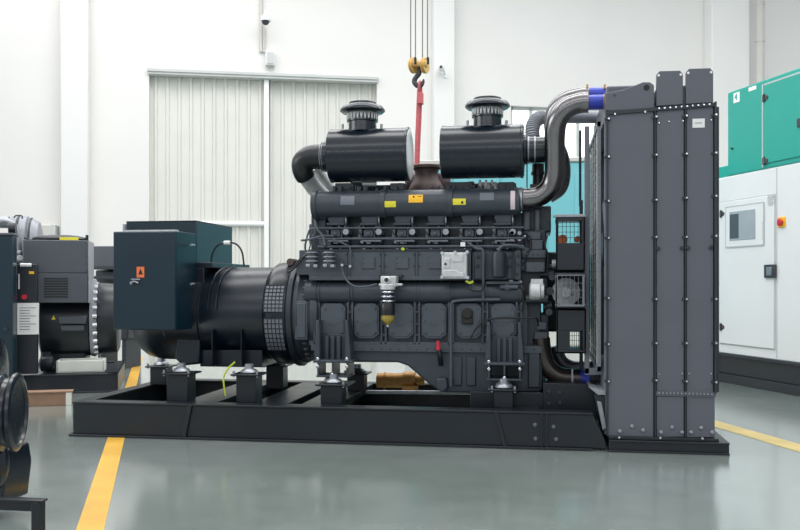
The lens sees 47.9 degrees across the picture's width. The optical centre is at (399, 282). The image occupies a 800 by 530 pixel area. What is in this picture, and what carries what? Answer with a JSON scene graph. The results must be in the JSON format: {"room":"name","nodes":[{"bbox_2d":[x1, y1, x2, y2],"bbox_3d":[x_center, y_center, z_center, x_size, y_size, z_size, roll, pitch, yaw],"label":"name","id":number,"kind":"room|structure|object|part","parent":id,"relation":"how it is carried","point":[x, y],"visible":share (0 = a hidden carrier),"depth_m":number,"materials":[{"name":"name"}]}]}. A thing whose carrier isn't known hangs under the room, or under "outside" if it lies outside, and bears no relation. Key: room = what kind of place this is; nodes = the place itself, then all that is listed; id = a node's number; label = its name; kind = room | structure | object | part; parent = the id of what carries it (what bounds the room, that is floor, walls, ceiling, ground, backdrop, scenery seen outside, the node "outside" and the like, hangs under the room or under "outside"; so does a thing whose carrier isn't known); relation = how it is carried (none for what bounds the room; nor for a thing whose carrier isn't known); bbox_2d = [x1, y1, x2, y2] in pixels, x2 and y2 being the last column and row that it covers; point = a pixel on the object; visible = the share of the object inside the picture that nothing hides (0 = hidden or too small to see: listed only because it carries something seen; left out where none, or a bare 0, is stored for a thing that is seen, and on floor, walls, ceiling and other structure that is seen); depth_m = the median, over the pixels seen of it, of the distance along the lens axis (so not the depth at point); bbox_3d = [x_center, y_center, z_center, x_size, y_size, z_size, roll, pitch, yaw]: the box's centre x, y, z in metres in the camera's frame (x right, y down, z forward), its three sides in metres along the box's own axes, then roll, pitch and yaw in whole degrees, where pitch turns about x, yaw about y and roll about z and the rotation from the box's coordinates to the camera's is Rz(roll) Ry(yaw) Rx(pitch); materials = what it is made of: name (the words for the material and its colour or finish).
{"room":"factory floor","nodes":[
{"label":"factory floor","id":0,"kind":"room"},
{"bbox_2d":[60,0,89,240],"bbox_3d":[-5.191,-2.985,14.391,0.424,8.000,0.220,0,0,-10],"label":"pillar","id":1,"kind":"structure","parent":0,"point":[74,14],"depth_m":14.28,"materials":[{"name":"white paint"}]},
{"bbox_2d":[0,0,799,345],"bbox_3d":[2.620,-2.985,15.990,42.000,8.000,0.300,0,0,-10],"label":"wall","id":2,"kind":"structure","parent":0,"point":[524,53],"depth_m":15.12,"materials":[{"name":"white paint"}]},
{"bbox_2d":[41,225,58,234],"bbox_3d":[-5.578,-0.798,14.285,0.254,0.245,0.300,0,0,-10],"label":"box","id":3,"kind":"object","parent":2,"relation":"attached to","point":[47,229],"visible":0.49,"depth_m":14.15,"materials":[{"name":"paint"}]},
{"bbox_2d":[259,0,264,51],"bbox_3d":[-2.291,-5.363,14.968,0.097,3.043,0.055,0,0,-10],"label":"cable conduit","id":4,"kind":"object","parent":2,"relation":"attached to","point":[261,27],"visible":1,"depth_m":14.95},
{"bbox_2d":[147,68,378,266],"bbox_3d":[-2.259,-1.245,15.091,3.799,4.500,0.310,0,0,-10],"label":"door","id":5,"kind":"structure","parent":2,"relation":"in","point":[224,145],"depth_m":15.07,"materials":[{"name":"paint"}]},
{"bbox_3d":[-2.867,-0.990,15.002,1.225,0.084,0.080,0,0,-10],"label":"grab rail","id":6,"kind":"part","parent":5,"relation":"part of","materials":[{"name":"white metal"}]},
{"bbox_3d":[-2.240,-1.200,15.089,0.080,4.410,0.120,0,0,-10],"label":"post","id":7,"kind":"part","parent":5,"relation":"part of","materials":[{"name":"white metal"}]},
{"bbox_2d":[260,9,270,24],"bbox_3d":[-2.215,-4.359,14.806,0.169,0.290,0.362,0,0,-10],"label":"security camera","id":8,"kind":"object","parent":2,"relation":"attached to","point":[265,18],"visible":1,"depth_m":14.66,"materials":[{"name":"white plastic"}]},
{"bbox_2d":[265,50,274,67],"bbox_3d":[-2.157,-3.715,14.953,0.156,0.269,0.135,0,0,-10],"label":"junction box","id":9,"kind":"object","parent":2,"relation":"attached to","point":[269,55],"visible":1,"depth_m":14.89,"materials":[{"name":"white plastic"}]},
{"bbox_2d":[511,106,598,156],"bbox_3d":[3.359,-2.152,16.117,2.932,1.905,0.101,0,0,-10],"label":"window","id":10,"kind":"structure","parent":2,"relation":"in","point":[519,115],"depth_m":16.04,"materials":[{"name":"paint"}]},
{"bbox_3d":[2.124,-2.152,15.900,0.306,1.785,0.010,0,0,-10],"label":"pane","id":11,"kind":"part","parent":10,"relation":"part of","materials":[{"name":"white glass"}]},
{"bbox_3d":[2.734,-2.152,16.005,0.811,1.785,0.010,0,0,-10],"label":"pane","id":12,"kind":"part","parent":10,"relation":"part of","materials":[{"name":"white glass"}]},
{"bbox_3d":[3.573,-2.152,16.148,0.770,1.785,0.010,0,0,-10],"label":"pane","id":13,"kind":"part","parent":10,"relation":"part of","materials":[{"name":"white glass"}]},
{"bbox_2d":[755,0,764,82],"bbox_3d":[6.397,-2.960,16.229,0.166,7.850,0.503,0,0,-10],"label":"downpipe","id":14,"kind":"object","parent":2,"relation":"attached to","point":[759,4],"visible":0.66,"depth_m":16.00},
{"bbox_2d":[0,345,799,529],"bbox_3d":[4.975,1.115,5.844,52.000,0.200,50.000,0,0,9],"label":"floor","id":15,"kind":"structure","parent":0,"point":[160,484],"depth_m":4.62,"materials":[{"name":"grey concrete"}]},
{"bbox_2d":[0,233,18,376],"bbox_3d":[-3.544,0.268,7.768,0.429,1.394,0.270,0,0,-14],"label":"cabinet","id":16,"kind":"object","parent":15,"relation":"on","point":[8,241],"visible":0.73,"depth_m":7.71,"materials":[{"name":"teal metal"}]},
{"bbox_3d":[-3.523,0.204,7.680,0.405,1.210,0.020,0,0,-14],"label":"door","id":17,"kind":"part","parent":16,"relation":"part of","materials":[{"name":"blue paint"}]},
{"bbox_2d":[0,338,47,529],"bbox_3d":[-1.731,0.611,3.673,0.463,0.809,0.935,0,0,-27],"label":"engine","id":18,"kind":"object","parent":15,"relation":"on","point":[15,456],"visible":1,"depth_m":3.77,"materials":[{"name":"black paint"}]},
{"bbox_3d":[-1.599,0.913,3.415,0.542,0.204,0.045,0,0,9],"label":"frame","id":19,"kind":"part","parent":18,"relation":"part of","materials":[{"name":"black paint"}]},
{"bbox_2d":[28,389,73,405],"bbox_3d":[-2.982,0.956,7.472,0.506,0.119,0.140,0,0,-14],"label":"crate","id":20,"kind":"object","parent":15,"relation":"on","point":[60,397],"visible":0.67,"depth_m":7.44,"materials":[{"name":"brown wood"}]},
{"bbox_2d":[0,215,124,392],"bbox_3d":[-3.508,0.170,8.780,1.513,1.691,1.586,0,0,-14],"label":"generator","id":21,"kind":"object","parent":15,"relation":"on","point":[61,307],"visible":0.94,"depth_m":8.38,"materials":[{"name":"black paint"}]},
{"bbox_3d":[-3.406,-0.013,8.046,0.008,0.134,0.020,0,0,-14],"label":"handle","id":22,"kind":"part","parent":21,"relation":"part of","materials":[{"name":"white plastic"}]},
{"bbox_3d":[-3.336,-0.160,8.022,0.091,0.032,0.032,0,0,-14],"label":"handle","id":23,"kind":"part","parent":21,"relation":"part of","materials":[{"name":"white plastic"}]},
{"bbox_3d":[-3.359,0.323,8.119,0.172,0.986,0.100,0,0,-14],"label":"control panel","id":24,"kind":"part","parent":21,"relation":"part of","materials":[{"name":"black paint"}]},
{"bbox_3d":[-3.321,0.742,8.459,0.131,0.188,0.169,0,0,-14],"label":"starter motor","id":25,"kind":"part","parent":21,"relation":"part of","materials":[{"name":"black paint"}]},
{"bbox_3d":[-3.126,0.046,8.349,0.423,0.269,0.020,0,0,-14],"label":"louvre panel","id":26,"kind":"part","parent":21,"relation":"part of","materials":[{"name":"grey paint"}]},
{"bbox_3d":[-3.307,0.729,8.938,0.401,0.261,0.500,0,0,-14],"label":"foot rail","id":27,"kind":"part","parent":21,"relation":"part of","materials":[{"name":"white metal"}]},
{"bbox_2d":[59,316,85,330],"bbox_3d":[-3.084,0.381,8.489,0.239,0.142,0.080,0,0,-14],"label":"vent","id":28,"kind":"object","parent":21,"relation":"attached to","point":[66,323],"depth_m":8.46,"materials":[{"name":"black metal"}]},
{"bbox_3d":[-3.531,0.927,8.870,1.513,0.176,1.400,0,0,-14],"label":"frame","id":29,"kind":"part","parent":21,"relation":"part of","materials":[{"name":"black paint"}]},
{"bbox_2d":[56,357,105,372],"bbox_3d":[-3.025,0.782,8.555,0.424,0.114,0.320,0,0,-14],"label":"carton","id":30,"kind":"object","parent":21,"relation":"on","point":[63,365],"visible":1,"depth_m":8.41,"materials":[{"name":"white cardboard"}]},
{"bbox_3d":[-2.983,-0.105,8.690,0.007,0.584,0.580,0,0,-14],"label":"panel","id":31,"kind":"part","parent":21,"relation":"part of","materials":[{"name":"grey metal"}]},
{"bbox_2d":[76,357,142,529],"bbox_3d":[-2.393,1.014,7.888,0.111,0.002,9.249,0,0,-15],"label":"floor marking line","id":32,"kind":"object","parent":15,"relation":"on","point":[95,510],"depth_m":4.52,"materials":[{"name":"yellow paint"}]},
{"bbox_2d":[94,246,140,368],"bbox_3d":[-3.336,0.291,10.805,0.488,1.447,0.700,0,0,9],"label":"cabinet","id":33,"kind":"object","parent":15,"relation":"on","point":[103,255],"visible":0.25,"depth_m":10.63,"materials":[{"name":"grey metal"}]},
{"bbox_3d":[-3.315,-0.119,10.802,0.446,0.145,0.700,0,0,9],"label":"frame rail","id":34,"kind":"part","parent":33,"relation":"part of","materials":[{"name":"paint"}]},
{"bbox_3d":[-3.531,0.844,10.886,0.051,0.343,0.400,0,0,9],"label":"leg","id":35,"kind":"part","parent":33,"relation":"part of","materials":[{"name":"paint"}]},
{"bbox_3d":[-3.233,0.844,10.839,0.050,0.343,0.400,0,0,9],"label":"leg","id":36,"kind":"part","parent":33,"relation":"part of","materials":[{"name":"paint"}]},
{"bbox_2d":[69,68,729,454],"bbox_3d":[-0.001,-0.185,6.419,4.188,2.400,1.620,0,0,9],"label":"diesel generator","id":37,"kind":"object","parent":15,"relation":"on","point":[440,278],"visible":1,"depth_m":5.93,"materials":[{"name":"black paint"}]},
{"bbox_3d":[-1.731,-0.016,6.094,0.442,0.656,0.012,0,0,9],"label":"door","id":38,"kind":"part","parent":37,"relation":"part of","materials":[{"name":"blue paint"}]},
{"bbox_3d":[-1.718,-0.361,6.220,0.379,0.010,0.050,0,0,9],"label":"edge trim","id":39,"kind":"part","parent":37,"relation":"part of","materials":[{"name":"metal"}]},
{"bbox_3d":[-1.640,-0.438,6.765,0.528,0.008,0.750,0,0,9],"label":"lid","id":40,"kind":"part","parent":37,"relation":"part of","materials":[{"name":"blue paint"}]},
{"bbox_3d":[-1.146,0.457,6.568,0.454,0.265,0.685,0,0,9],"label":"foot rail","id":41,"kind":"part","parent":37,"relation":"part of","materials":[{"name":"black metal"}]},
{"bbox_3d":[-0.360,0.900,6.431,3.475,0.230,1.510,0,0,9],"label":"frame","id":42,"kind":"part","parent":37,"relation":"part of","materials":[{"name":"black paint"}]},
{"bbox_3d":[-0.211,-0.134,6.055,0.090,0.078,0.025,0,0,9],"label":"access plate","id":43,"kind":"part","parent":37,"relation":"part of","materials":[{"name":"paint"}]},
{"bbox_2d":[381,315,393,324],"bbox_3d":[-0.080,0.248,5.905,0.084,0.076,0.084,0,0,9],"label":"bowl","id":44,"kind":"object","parent":37,"relation":"on","point":[387,319],"depth_m":5.87,"materials":[{"name":"yellow plastic"}]},
{"bbox_2d":[380,303,394,314],"bbox_3d":[-0.080,0.171,5.905,0.096,0.079,0.096,0,0,9],"label":"canister","id":45,"kind":"object","parent":37,"relation":"on","point":[385,308],"depth_m":5.87,"materials":[{"name":"black metal"}]},
{"bbox_3d":[0.015,-0.133,6.019,0.089,0.078,0.025,0,0,9],"label":"access plate","id":46,"kind":"part","parent":37,"relation":"part of","materials":[{"name":"paint"}]},
{"bbox_3d":[0.128,-0.306,6.024,1.391,0.149,0.020,0,0,9],"label":"fuel rail","id":47,"kind":"part","parent":37,"relation":"part of","materials":[{"name":"metal"}]},
{"bbox_2d":[409,164,443,189],"bbox_3d":[0.190,-0.748,6.450,0.251,0.191,0.251,0,0,9],"label":"exhaust outlet","id":48,"kind":"object","parent":37,"relation":"attached to","point":[425,176],"depth_m":6.37,"materials":[{"name":"brown metal"}]},
{"bbox_3d":[0.233,-0.132,5.985,0.088,0.077,0.025,0,0,9],"label":"access plate","id":49,"kind":"part","parent":37,"relation":"part of","materials":[{"name":"paint"}]},
{"bbox_3d":[0.643,-0.114,5.981,0.323,0.190,0.155,0,0,9],"label":"accessory plate","id":50,"kind":"part","parent":37,"relation":"part of","materials":[{"name":"grey paint"}]},
{"bbox_3d":[0.912,0.417,6.158,0.157,0.609,0.450,0,0,9],"label":"plate","id":51,"kind":"part","parent":37,"relation":"part of","materials":[{"name":"grey paint"}]},
{"bbox_3d":[0.869,0.899,5.524,0.011,0.216,0.100,0,0,9],"label":"splice plate","id":52,"kind":"part","parent":37,"relation":"part of","materials":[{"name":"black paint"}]},
{"bbox_3d":[0.901,0.898,5.519,0.011,0.216,0.100,0,0,9],"label":"splice plate","id":53,"kind":"part","parent":37,"relation":"part of","materials":[{"name":"black paint"}]},
{"bbox_3d":[1.201,-0.215,5.976,0.024,1.605,0.080,0,0,9],"label":"guard post","id":54,"kind":"part","parent":37,"relation":"part of","materials":[{"name":"metal"}]},
{"bbox_3d":[1.231,-0.207,5.738,0.109,1.586,0.020,0,0,9],"label":"guard frame","id":55,"kind":"part","parent":37,"relation":"part of","materials":[{"name":"grey paint"}]},
{"bbox_3d":[1.242,0.660,5.726,0.100,0.044,0.500,0,0,9],"label":"levelling plate","id":56,"kind":"part","parent":37,"relation":"part of","materials":[{"name":"grey metal"}]},
{"bbox_3d":[1.393,-0.053,5.440,0.267,1.972,0.022,0,0,9],"label":"panel","id":57,"kind":"part","parent":37,"relation":"part of","materials":[{"name":"grey paint"}]},
{"bbox_3d":[1.690,0.932,6.111,0.635,0.019,1.500,0,0,9],"label":"shim plate","id":58,"kind":"part","parent":37,"relation":"part of","materials":[{"name":"black paint"}]},
{"bbox_3d":[1.818,-1.123,6.106,0.311,0.134,1.410,0,0,9],"label":"tank","id":59,"kind":"part","parent":37,"relation":"part of","materials":[{"name":"grey metal"}]},
{"bbox_3d":[1.619,-1.168,5.408,0.154,0.210,0.030,0,0,9],"label":"plate","id":60,"kind":"part","parent":37,"relation":"part of","materials":[{"name":"grey paint"}]},
{"bbox_3d":[1.621,-0.197,5.404,0.159,1.710,0.022,0,0,9],"label":"panel","id":61,"kind":"part","parent":37,"relation":"part of","materials":[{"name":"grey paint"}]},
{"bbox_3d":[1.621,0.801,5.404,0.159,0.248,0.022,0,0,9],"label":"panel","id":62,"kind":"part","parent":37,"relation":"part of","materials":[{"name":"grey paint"}]},
{"bbox_3d":[1.789,-1.175,5.381,0.157,0.211,0.030,0,0,9],"label":"plate","id":63,"kind":"part","parent":37,"relation":"part of","materials":[{"name":"grey paint"}]},
{"bbox_3d":[1.790,-0.199,5.377,0.155,1.725,0.022,0,0,9],"label":"panel","id":64,"kind":"part","parent":37,"relation":"part of","materials":[{"name":"grey paint"}]},
{"bbox_3d":[1.793,0.799,5.377,0.160,0.248,0.022,0,0,9],"label":"panel","id":65,"kind":"part","parent":37,"relation":"part of","materials":[{"name":"grey paint"}]},
{"bbox_2d":[405,157,590,371],"bbox_3d":[1.605,-0.189,10.771,2.941,2.409,1.560,0,0,9],"label":"canopy generator","id":66,"kind":"object","parent":15,"relation":"on","point":[568,203],"visible":0.04,"depth_m":9.99,"materials":[{"name":"teal paint"}]},
{"bbox_3d":[0.866,-0.414,10.137,0.495,1.619,0.025,0,0,9],"label":"door","id":67,"kind":"part","parent":66,"relation":"part of","materials":[{"name":"teal paint"}]},
{"bbox_3d":[1.395,-0.414,10.053,0.487,1.619,0.025,0,0,9],"label":"door","id":68,"kind":"part","parent":66,"relation":"part of","materials":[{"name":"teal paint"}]},
{"bbox_3d":[2.173,-0.414,9.930,0.475,1.619,0.025,0,0,9],"label":"door","id":69,"kind":"part","parent":66,"relation":"part of","materials":[{"name":"teal paint"}]},
{"bbox_2d":[715,420,799,451],"bbox_3d":[2.325,1.014,6.217,0.169,0.002,3.279,0,0,-11],"label":"floor marking line","id":70,"kind":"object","parent":15,"relation":"on","point":[790,445],"depth_m":5.94,"materials":[{"name":"yellow paint"}]},
{"bbox_2d":[719,68,799,395],"bbox_3d":[4.475,-0.460,7.677,1.642,2.949,4.750,0,0,-13],"label":"canopy generator","id":71,"kind":"object","parent":15,"relation":"on","point":[759,185],"visible":0.95,"depth_m":8.61,"materials":[{"name":"white paint"}]},
{"bbox_3d":[3.340,-0.566,8.991,0.008,0.246,0.152,0,0,-13],"label":"instrument panel","id":72,"kind":"part","parent":71,"relation":"part of","materials":[{"name":"grey glass"}]},
{"bbox_3d":[3.399,-0.103,8.835,0.024,1.439,0.883,0,0,-13],"label":"control door","id":73,"kind":"part","parent":71,"relation":"part of","materials":[{"name":"white paint"}]},
{"bbox_3d":[3.473,-0.110,8.444,0.030,0.127,0.155,0,0,-13],"label":"door handle","id":74,"kind":"part","parent":71,"relation":"part of","materials":[{"name":"black plastic"}]},
{"bbox_3d":[3.542,-1.503,8.237,0.022,0.742,0.676,0,0,-13],"label":"teal door","id":75,"kind":"part","parent":71,"relation":"part of","materials":[{"name":"paint"}]},
{"bbox_3d":[3.523,-0.561,8.306,0.010,0.097,0.106,0,0,-13],"label":"emergency plate","id":76,"kind":"part","parent":71,"relation":"part of","materials":[{"name":"yellow plastic"}]},
{"bbox_2d":[408,0,429,87],"bbox_3d":[0.185,-4.225,8.610,0.209,4.719,0.186,0,0,9],"label":"hook block","id":77,"kind":"object","parent":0,"point":[415,66],"visible":1,"depth_m":8.61,"materials":[{"name":"yellow paint"}]},
{"bbox_2d":[414,81,423,172],"bbox_3d":[0.176,-1.225,8.623,0.090,1.428,0.112,0,0,9],"label":"sling","id":78,"kind":"object","parent":77,"relation":"hanging from","point":[420,96],"visible":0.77,"depth_m":8.60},
{"bbox_2d":[432,0,454,159],"bbox_3d":[0.738,-2.985,15.405,0.365,8.000,0.220,0,0,-10],"label":"column","id":79,"kind":"structure","parent":0,"point":[443,11],"depth_m":15.30,"materials":[{"name":"white paint"}]},
{"bbox_2d":[438,64,448,77],"bbox_3d":[0.705,-3.572,15.132,0.148,0.186,0.400,0,0,15],"label":"security camera","id":80,"kind":"object","parent":79,"relation":"attached to","point":[441,68],"visible":1,"depth_m":15.03,"materials":[{"name":"white plastic"}]},
{"bbox_2d":[704,0,749,166],"bbox_3d":[5.897,-2.985,16.246,0.736,8.000,0.300,0,0,-10],"label":"pillar","id":81,"kind":"structure","parent":0,"point":[726,22],"depth_m":16.09,"materials":[{"name":"white paint"}]}
]}

